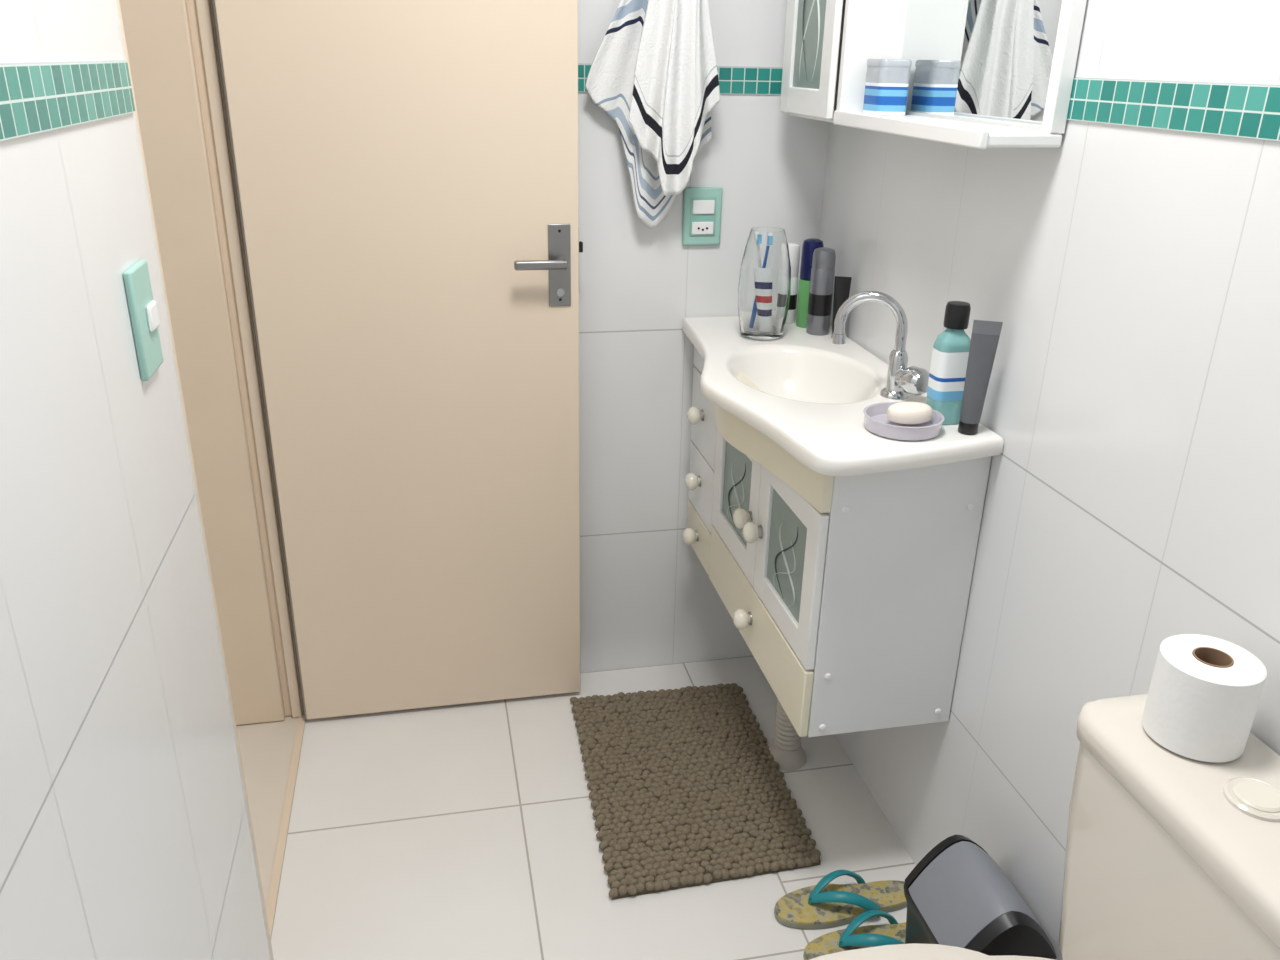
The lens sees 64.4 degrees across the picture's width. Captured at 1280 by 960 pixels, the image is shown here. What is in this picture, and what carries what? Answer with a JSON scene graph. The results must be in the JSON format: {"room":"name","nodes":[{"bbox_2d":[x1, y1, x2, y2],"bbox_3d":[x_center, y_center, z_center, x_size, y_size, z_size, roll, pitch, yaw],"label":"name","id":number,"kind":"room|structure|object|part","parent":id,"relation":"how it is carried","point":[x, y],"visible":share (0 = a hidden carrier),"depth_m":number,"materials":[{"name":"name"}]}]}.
{"room":"bathroom","nodes":[
{"label":"bathroom","id":0,"kind":"room"},
{"bbox_2d":[0,0,269,959],"bbox_3d":[-0.461,0.060,0.223,0.230,2.500,1.945,-4,23,-11],"label":"wall","id":1,"kind":"structure","parent":0,"point":[125,833],"depth_m":0.90,"materials":[{"name":"tile"}]},
{"bbox_2d":[0,62,134,140],"bbox_3d":[-0.360,-0.068,0.248,0.013,0.050,1.845,-4,23,-11],"label":"mosaic border","id":2,"kind":"object","parent":1,"relation":"attached to","point":[34,98],"visible":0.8,"depth_m":0.86,"materials":[{"name":"teal tile"}]},
{"bbox_2d":[123,259,162,380],"bbox_3d":[-0.520,-0.169,1.071,0.013,0.114,0.074,-4,23,-11],"label":"light switch","id":3,"kind":"object","parent":1,"relation":"attached to","point":[143,310],"visible":1,"depth_m":1.06,"materials":[{"name":"green plastic"}]},
{"bbox_2d":[114,0,271,959],"bbox_3d":[-0.665,-0.137,1.182,0.229,2.120,0.018,-4,23,-11],"label":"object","id":4,"kind":"object","parent":1,"relation":"attached to","point":[116,4],"visible":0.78,"depth_m":1.26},
{"bbox_2d":[117,0,273,959],"bbox_3d":[-0.673,-0.146,1.204,0.224,2.120,0.032,-4,23,-11],"label":"door frame","id":5,"kind":"structure","parent":1,"relation":"attached to","point":[118,2],"depth_m":1.28,"materials":[{"name":"paint"}]},
{"bbox_2d":[266,714,304,938],"bbox_3d":[-0.694,0.682,1.981,0.015,0.013,0.750,-4,23,-11],"label":"trim","id":6,"kind":"structure","parent":1,"relation":"attached to","point":[276,874],"depth_m":1.98,"materials":[{"name":"paint"}]},
{"bbox_2d":[236,656,915,959],"bbox_3d":[-0.574,0.932,1.482,2.540,0.080,3.600,-4,23,-11],"label":"floor","id":7,"kind":"structure","parent":0,"point":[466,831],"depth_m":1.96,"materials":[{"name":"tile"}]},
{"bbox_2d":[570,683,820,899],"bbox_3d":[0.093,0.619,2.133,0.431,0.021,0.626,-4,23,-11],"label":"bath rug","id":8,"kind":"object","parent":7,"relation":"on","point":[688,789],"visible":1,"depth_m":2.07,"materials":[{"name":"brown fabric"}]},
{"bbox_2d":[769,698,805,770],"bbox_3d":[0.320,0.448,2.144,0.090,0.337,0.090,-4,23,-11],"label":"drain pipe","id":9,"kind":"object","parent":7,"relation":"on","point":[786,749],"visible":0.31,"depth_m":2.17,"materials":[{"name":"white plastic"}]},
{"bbox_2d":[774,870,906,928],"bbox_3d":[0.371,0.739,1.812,0.272,0.058,0.093,-4,23,-11],"label":"flip flop","id":10,"kind":"object","parent":7,"relation":"on","point":[823,905],"visible":0.91,"depth_m":1.80,"materials":[{"name":"rubber"}]},
{"bbox_2d":[803,910,905,959],"bbox_3d":[0.409,0.775,1.727,0.272,0.058,0.093,-4,23,-11],"label":"flip flop","id":11,"kind":"object","parent":7,"relation":"on","point":[853,937],"visible":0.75,"depth_m":1.72,"materials":[{"name":"rubber"}]},
{"bbox_2d":[904,834,1056,959],"bbox_3d":[0.504,0.716,1.548,0.166,0.308,0.198,-4,23,-11],"label":"bin","id":12,"kind":"object","parent":7,"relation":"on","point":[957,895],"visible":0.97,"depth_m":1.48,"materials":[{"name":"black plastic"}]},
{"bbox_2d":[905,834,987,888],"bbox_3d":[0.490,0.586,1.582,0.163,0.086,0.023,-4,23,-11],"label":"rim","id":13,"kind":"object","parent":12,"relation":"attached to","point":[950,844],"depth_m":1.56,"materials":[{"name":"black plastic"}]},
{"bbox_2d":[965,911,1056,958],"bbox_3d":[0.524,0.649,1.431,0.163,0.086,0.023,-4,23,-11],"label":"rim","id":14,"kind":"object","parent":12,"relation":"attached to","point":[1018,933],"depth_m":1.42,"materials":[{"name":"black plastic"}]},
{"bbox_2d":[810,694,1279,959],"bbox_3d":[0.362,0.666,1.077,0.620,0.758,0.374,-4,23,-11],"label":"toilet","id":15,"kind":"object","parent":7,"relation":"on","point":[1169,855],"visible":0.88,"depth_m":1.02,"materials":[{"name":"beige ceramic"}]},
{"bbox_3d":[0.280,0.633,1.044,0.451,0.013,0.374,-4,23,-11],"label":"seat lid","id":16,"kind":"part","parent":15,"relation":"part of","materials":[{"name":"beige plastic"}]},
{"bbox_3d":[0.345,0.835,1.144,0.580,0.392,0.364,-4,23,-11],"label":"bowl","id":17,"kind":"part","parent":15,"relation":"part of","materials":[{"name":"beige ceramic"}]},
{"bbox_3d":[0.591,0.486,1.053,0.160,0.316,0.356,-4,23,-11],"label":"tank","id":18,"kind":"part","parent":15,"relation":"part of","materials":[{"name":"beige ceramic"}]},
{"bbox_3d":[0.592,0.327,0.986,0.165,0.038,0.374,-4,23,-11],"label":"tank lid","id":19,"kind":"part","parent":15,"relation":"part of","materials":[{"name":"beige ceramic"}]},
{"bbox_2d":[1142,634,1266,762],"bbox_3d":[0.583,0.225,1.052,0.098,0.097,0.098,-4,23,-11],"label":"toilet paper roll","id":20,"kind":"object","parent":15,"relation":"on","point":[1203,697],"depth_m":1.02,"materials":[{"name":"white paper"}]},
{"bbox_2d":[578,0,828,672],"bbox_3d":[-0.238,-0.692,2.041,1.467,2.500,0.100,-4,23,-11],"label":"wall","id":21,"kind":"structure","parent":0,"point":[647,598],"depth_m":2.19,"materials":[{"name":"tile"}]},
{"bbox_2d":[119,0,284,724],"bbox_3d":[-0.854,-0.433,1.885,0.140,2.120,0.022,-4,23,-11],"label":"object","id":22,"kind":"structure","parent":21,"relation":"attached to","point":[158,37],"depth_m":1.94,"materials":[{"name":"paint"}]},
{"bbox_2d":[187,0,303,717],"bbox_3d":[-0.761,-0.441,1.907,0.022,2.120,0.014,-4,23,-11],"label":"door frame","id":23,"kind":"structure","parent":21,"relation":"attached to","point":[203,8],"depth_m":1.97,"materials":[{"name":"paint"}]},
{"bbox_2d":[215,0,580,719],"bbox_3d":[-0.428,-0.443,1.959,0.621,2.073,0.035,-4,23,-11],"label":"leaf","id":24,"kind":"object","parent":21,"relation":"attached to","point":[396,161],"visible":1,"depth_m":2.00,"materials":[{"name":"paint"}]},
{"bbox_2d":[212,0,306,718],"bbox_3d":[-0.734,-0.424,1.898,0.004,2.073,0.026,-4,23,-11],"label":"band","id":25,"kind":"object","parent":24,"relation":"attached to","point":[213,1],"visible":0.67,"depth_m":1.94,"materials":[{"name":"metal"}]},
{"bbox_2d":[548,224,570,305],"bbox_3d":[-0.159,-0.424,2.006,0.044,0.161,0.004,-4,23,-11],"label":"plate","id":26,"kind":"object","parent":24,"relation":"attached to","point":[558,243],"visible":0.95,"depth_m":2.00,"materials":[{"name":"metal"}]},
{"bbox_2d":[554,255,565,259],"bbox_3d":[-0.153,-0.424,1.980,0.022,0.022,0.045,-4,23,-11],"label":"spindle","id":27,"kind":"object","parent":26,"relation":"attached to","point":[558,257],"visible":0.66,"depth_m":1.98,"materials":[{"name":"metal"}]},
{"bbox_2d":[514,260,567,270],"bbox_3d":[-0.190,-0.413,1.953,0.104,0.018,0.016,-4,23,-11],"label":"lever","id":28,"kind":"object","parent":27,"relation":"attached to","point":[519,264],"visible":1,"depth_m":1.95,"materials":[{"name":"metal"}]},
{"bbox_2d":[556,288,564,296],"bbox_3d":[-0.159,-0.374,2.023,0.016,0.016,0.004,-4,23,-11],"label":"cylinder","id":29,"kind":"object","parent":26,"relation":"attached to","point":[560,292],"visible":1,"depth_m":2.02,"materials":[{"name":"silver metal"}]},
{"bbox_2d":[579,241,582,251],"bbox_3d":[-0.119,-0.464,2.020,0.010,0.020,0.013,-4,23,-11],"label":"latch bolt","id":30,"kind":"object","parent":24,"relation":"attached to","point":[580,242],"depth_m":2.01,"materials":[{"name":"metal"}]},
{"bbox_2d":[578,64,782,94],"bbox_3d":[-0.019,-0.789,1.998,0.837,0.050,0.013,-4,23,-11],"label":"mosaic border back","id":31,"kind":"object","parent":21,"relation":"attached to","point":[732,80],"visible":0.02,"depth_m":2.04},
{"bbox_2d":[682,187,722,245],"bbox_3d":[0.130,-0.549,2.120,0.083,0.119,0.016,-4,23,-11],"label":"wall outlet","id":32,"kind":"object","parent":21,"relation":"attached to","point":[702,206],"visible":0.97,"depth_m":2.12,"materials":[{"name":"green plastic"}]},
{"bbox_2d":[692,222,713,234],"bbox_3d":[0.131,-0.527,2.124,0.047,0.026,0.004,-4,23,-11],"label":"socket","id":33,"kind":"object","parent":32,"relation":"attached to","point":[698,228],"depth_m":2.12,"materials":[{"name":"white plastic"}]},
{"bbox_3d":[0.059,-1.061,1.832,0.050,0.056,0.118,-4,23,-11],"label":"towel hook","id":34,"kind":"object","parent":21,"relation":"attached to","visible":0},
{"bbox_2d":[585,0,710,228],"bbox_3d":[0.021,-0.783,1.966,0.258,0.585,0.030,-4,23,-11],"label":"hand towel","id":35,"kind":"object","parent":34,"relation":"hanging from","point":[609,83],"visible":0.38,"depth_m":1.97,"materials":[{"name":"white fabric"}]},
{"bbox_2d":[629,0,719,195],"bbox_3d":[0.071,-0.794,1.913,0.179,0.500,0.039,-4,23,-11],"label":"hand towel","id":36,"kind":"object","parent":34,"relation":"hanging from","point":[676,86],"visible":1,"depth_m":1.93,"materials":[{"name":"white fabric"}]},
{"bbox_2d":[819,0,1279,959],"bbox_3d":[0.726,-0.182,0.864,0.100,2.500,2.803,-4,23,-11],"label":"wall","id":37,"kind":"structure","parent":0,"point":[1131,274],"depth_m":1.33,"materials":[{"name":"tile"}]},
{"bbox_2d":[682,316,1003,736],"bbox_3d":[0.282,0.047,1.937,0.376,0.532,0.854,-4,23,-11],"label":"vanity cabinet","id":38,"kind":"object","parent":37,"relation":"attached to","point":[840,552],"visible":0.96,"depth_m":1.68,"materials":[{"name":"wood"}]},
{"bbox_3d":[0.113,0.127,2.293,0.031,0.039,0.039,-4,23,-11],"label":"knob","id":39,"kind":"part","parent":38,"relation":"part of","materials":[{"name":"white ceramic"}]},
{"bbox_3d":[0.115,0.004,2.241,0.031,0.039,0.039,-4,23,-11],"label":"knob","id":40,"kind":"part","parent":38,"relation":"part of","materials":[{"name":"beige ceramic"}]},
{"bbox_3d":[0.118,-0.139,2.182,0.031,0.039,0.039,-4,23,-11],"label":"knob","id":41,"kind":"part","parent":38,"relation":"part of","materials":[{"name":"beige ceramic"}]},
{"bbox_3d":[0.145,-0.251,2.139,0.016,0.071,0.198,-4,23,-11],"label":"rail","id":42,"kind":"part","parent":38,"relation":"part of","materials":[{"name":"white paint"}]},
{"bbox_3d":[0.138,0.127,2.295,0.016,0.099,0.196,-4,23,-11],"label":"drawer","id":43,"kind":"part","parent":38,"relation":"part of","materials":[{"name":"beige paint"}]},
{"bbox_3d":[0.140,0.013,2.248,0.016,0.141,0.196,-4,23,-11],"label":"drawer","id":44,"kind":"part","parent":38,"relation":"part of","materials":[{"name":"white paint"}]},
{"bbox_3d":[0.143,-0.135,2.186,0.016,0.171,0.196,-4,23,-11],"label":"drawer","id":45,"kind":"part","parent":38,"relation":"part of","materials":[{"name":"white paint"}]},
{"bbox_3d":[0.190,0.123,2.033,0.015,0.050,0.196,-4,23,-11],"label":"door rail","id":46,"kind":"part","parent":38,"relation":"part of","materials":[{"name":"white paint"}]},
{"bbox_3d":[0.193,0.017,1.989,0.004,0.189,0.196,-4,23,-11],"label":"door glass","id":47,"kind":"part","parent":38,"relation":"part of","materials":[{"name":"glass"}]},
{"bbox_3d":[0.193,0.265,1.930,0.031,0.039,0.039,-4,23,-11],"label":"knob","id":48,"kind":"part","parent":38,"relation":"part of","materials":[{"name":"white ceramic"}]},
{"bbox_3d":[0.189,0.071,1.890,0.031,0.039,0.039,-4,23,-11],"label":"knob","id":49,"kind":"part","parent":38,"relation":"part of","materials":[{"name":"white ceramic"}]},
{"bbox_3d":[0.209,0.264,1.933,0.003,0.026,0.026,-4,23,-11],"label":"knob","id":50,"kind":"part","parent":38,"relation":"part of","materials":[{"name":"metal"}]},
{"bbox_3d":[0.202,0.095,1.834,0.031,0.039,0.039,-4,23,-11],"label":"knob","id":51,"kind":"part","parent":38,"relation":"part of","materials":[{"name":"white ceramic"}]},
{"bbox_3d":[0.218,0.094,1.837,0.003,0.026,0.026,-4,23,-11],"label":"knob","id":52,"kind":"part","parent":38,"relation":"part of","materials":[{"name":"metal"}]},
{"bbox_3d":[0.217,0.264,1.939,0.016,0.128,0.575,-4,23,-11],"label":"wide drawer","id":53,"kind":"part","parent":38,"relation":"part of","materials":[{"name":"beige paint"}]},
{"bbox_3d":[0.227,0.085,1.833,0.016,0.276,0.050,-4,23,-11],"label":"door stile","id":54,"kind":"part","parent":38,"relation":"part of","materials":[{"name":"white paint"}]},
{"bbox_3d":[0.249,0.233,1.772,0.015,0.050,0.191,-4,23,-11],"label":"door rail","id":55,"kind":"part","parent":38,"relation":"part of","materials":[{"name":"white paint"}]},
{"bbox_3d":[0.249,0.150,1.742,0.007,0.118,0.097,-4,23,-11],"label":"door etching","id":56,"kind":"part","parent":38,"relation":"part of","materials":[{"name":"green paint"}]},
{"bbox_3d":[0.249,0.133,1.735,0.007,0.155,0.091,-4,23,-11],"label":"door etching","id":57,"kind":"part","parent":38,"relation":"part of","materials":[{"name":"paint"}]},
{"bbox_3d":[0.252,0.127,1.727,0.004,0.189,0.191,-4,23,-11],"label":"door glass","id":58,"kind":"part","parent":38,"relation":"part of","materials":[{"name":"glass"}]},
{"bbox_3d":[0.251,0.145,1.729,0.007,0.137,0.094,-4,23,-11],"label":"door etching","id":59,"kind":"part","parent":38,"relation":"part of","materials":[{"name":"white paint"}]},
{"bbox_3d":[0.253,0.022,1.684,0.015,0.045,0.191,-4,23,-11],"label":"door rail","id":60,"kind":"part","parent":38,"relation":"part of","materials":[{"name":"white paint"}]},
{"bbox_3d":[0.275,0.173,1.623,0.016,0.276,0.050,-4,23,-11],"label":"door stile","id":61,"kind":"part","parent":38,"relation":"part of","materials":[{"name":"white paint"}]},
{"bbox_2d":[682,316,1003,475],"bbox_3d":[0.285,-0.146,1.857,0.375,0.114,0.854,-4,23,-11],"label":"countertop","id":62,"kind":"structure","parent":38,"relation":"on","point":[814,397],"depth_m":1.71,"materials":[{"name":"ceramic"}]},
{"bbox_2d":[737,227,790,340],"bbox_3d":[0.247,-0.389,2.014,0.106,0.212,0.103,-4,23,-11],"label":"toothbrush holder","id":63,"kind":"object","parent":62,"relation":"on","point":[764,283],"visible":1,"depth_m":1.98,"materials":[{"name":"clear glass"}]},
{"bbox_2d":[785,243,799,323],"bbox_3d":[0.314,-0.415,2.140,0.038,0.165,0.038,-4,23,-11],"label":"tube","id":64,"kind":"object","parent":62,"relation":"on","point":[794,249],"visible":0.59,"depth_m":2.12,"materials":[{"name":"white plastic"}]},
{"bbox_2d":[796,238,823,327],"bbox_3d":[0.353,-0.408,2.107,0.045,0.180,0.045,-4,23,-11],"label":"deodorant spray","id":65,"kind":"object","parent":62,"relation":"on","point":[809,245],"visible":0.67,"depth_m":2.09,"materials":[{"name":"plastic"}]},
{"bbox_2d":[806,247,835,335],"bbox_3d":[0.367,-0.382,2.055,0.047,0.172,0.047,-4,23,-11],"label":"deodorant spray","id":66,"kind":"object","parent":62,"relation":"on","point":[823,261],"visible":1,"depth_m":2.04,"materials":[{"name":"silver metal"}]},
{"bbox_2d":[831,276,851,337],"bbox_3d":[0.399,-0.343,2.023,0.025,0.125,0.025,-12,26,-28],"label":"tube","id":67,"kind":"object","parent":62,"relation":"on","point":[842,285],"visible":0.46,"depth_m":2.01,"materials":[{"name":"black plastic"}]},
{"bbox_2d":[832,291,928,399],"bbox_3d":[0.406,-0.225,1.680,0.171,0.172,0.064,16,27,32],"label":"faucet","id":68,"kind":"object","parent":62,"relation":"on","point":[902,381],"visible":0.98,"depth_m":1.66,"materials":[{"name":"silver metal"}]},
{"bbox_3d":[0.447,-0.164,1.667,0.046,0.046,0.055,-13,26,-31],"label":"handle","id":69,"kind":"part","parent":68,"relation":"part of","materials":[{"name":"silver metal"}]},
{"bbox_2d":[863,402,944,440],"bbox_3d":[0.399,-0.095,1.540,0.120,0.038,0.120,-4,23,-11],"label":"soap dish","id":70,"kind":"object","parent":62,"relation":"on","point":[905,421],"visible":1,"depth_m":1.52,"materials":[{"name":"plastic"}]},
{"bbox_2d":[926,301,970,424],"bbox_3d":[0.474,-0.179,1.552,0.053,0.187,0.041,-4,23,-11],"label":"mouthwash bottle","id":71,"kind":"object","parent":62,"relation":"on","point":[950,352],"visible":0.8,"depth_m":1.53,"materials":[{"name":"plastic"}]},
{"bbox_2d":[958,320,1002,434],"bbox_3d":[0.503,-0.152,1.510,0.038,0.172,0.030,-4,23,-11],"label":"tube","id":72,"kind":"object","parent":62,"relation":"on","point":[985,335],"visible":1,"depth_m":1.50,"materials":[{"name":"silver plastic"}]},
{"bbox_3d":[0.411,0.191,1.639,0.255,0.500,0.015,-4,23,-11],"label":"panel","id":73,"kind":"part","parent":38,"relation":"part of","materials":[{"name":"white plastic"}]},
{"bbox_2d":[780,0,1086,148],"bbox_3d":[0.422,-0.838,1.569,0.132,0.562,0.764,-4,23,-11],"label":"upper cabinet","id":74,"kind":"object","parent":37,"relation":"attached to","point":[984,74],"visible":0.98,"depth_m":1.57,"materials":[{"name":"white paint"}]},
{"bbox_3d":[0.308,-0.701,1.883,0.013,0.048,0.163,-4,23,-11],"label":"cabinet door rail","id":75,"kind":"part","parent":74,"relation":"part of","materials":[{"name":"white paint"}]},
{"bbox_3d":[0.313,-0.934,1.786,0.003,0.465,0.163,-4,23,-11],"label":"cabinet door glass","id":76,"kind":"part","parent":74,"relation":"part of","materials":[{"name":"green glass"}]},
{"bbox_2d":[863,59,911,115],"bbox_3d":[0.415,-0.662,1.712,0.056,0.087,0.074,-4,23,-11],"label":"box","id":77,"kind":"object","parent":74,"relation":"on","point":[887,80],"visible":1,"depth_m":1.69,"materials":[{"name":"plastic"}]},
{"bbox_3d":[0.416,-0.698,1.697,0.056,0.011,0.074,-4,23,-11],"label":"box lid","id":78,"kind":"part","parent":77,"relation":"part of","materials":[{"name":"plastic"}]},
{"bbox_2d":[787,106,1061,147],"bbox_3d":[0.425,-0.590,1.675,0.116,0.018,0.762,-4,23,-11],"label":"shelf","id":79,"kind":"object","parent":74,"relation":"attached to","point":[966,129],"depth_m":1.47,"materials":[{"name":"white paint"}]},
{"bbox_2d":[902,0,1080,133],"bbox_3d":[0.501,-0.792,1.457,0.014,0.526,0.492,-4,23,-11],"label":"mirror","id":80,"kind":"object","parent":74,"relation":"on","point":[1004,64],"depth_m":1.47,"materials":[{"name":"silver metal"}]},
{"bbox_2d":[1067,78,1279,140],"bbox_3d":[0.672,-0.300,0.858,0.013,0.050,2.703,-4,23,-11],"label":"mosaic border","id":81,"kind":"object","parent":37,"relation":"attached to","point":[1246,111],"visible":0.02,"depth_m":1.13,"materials":[{"name":"teal tile"}]}
]}

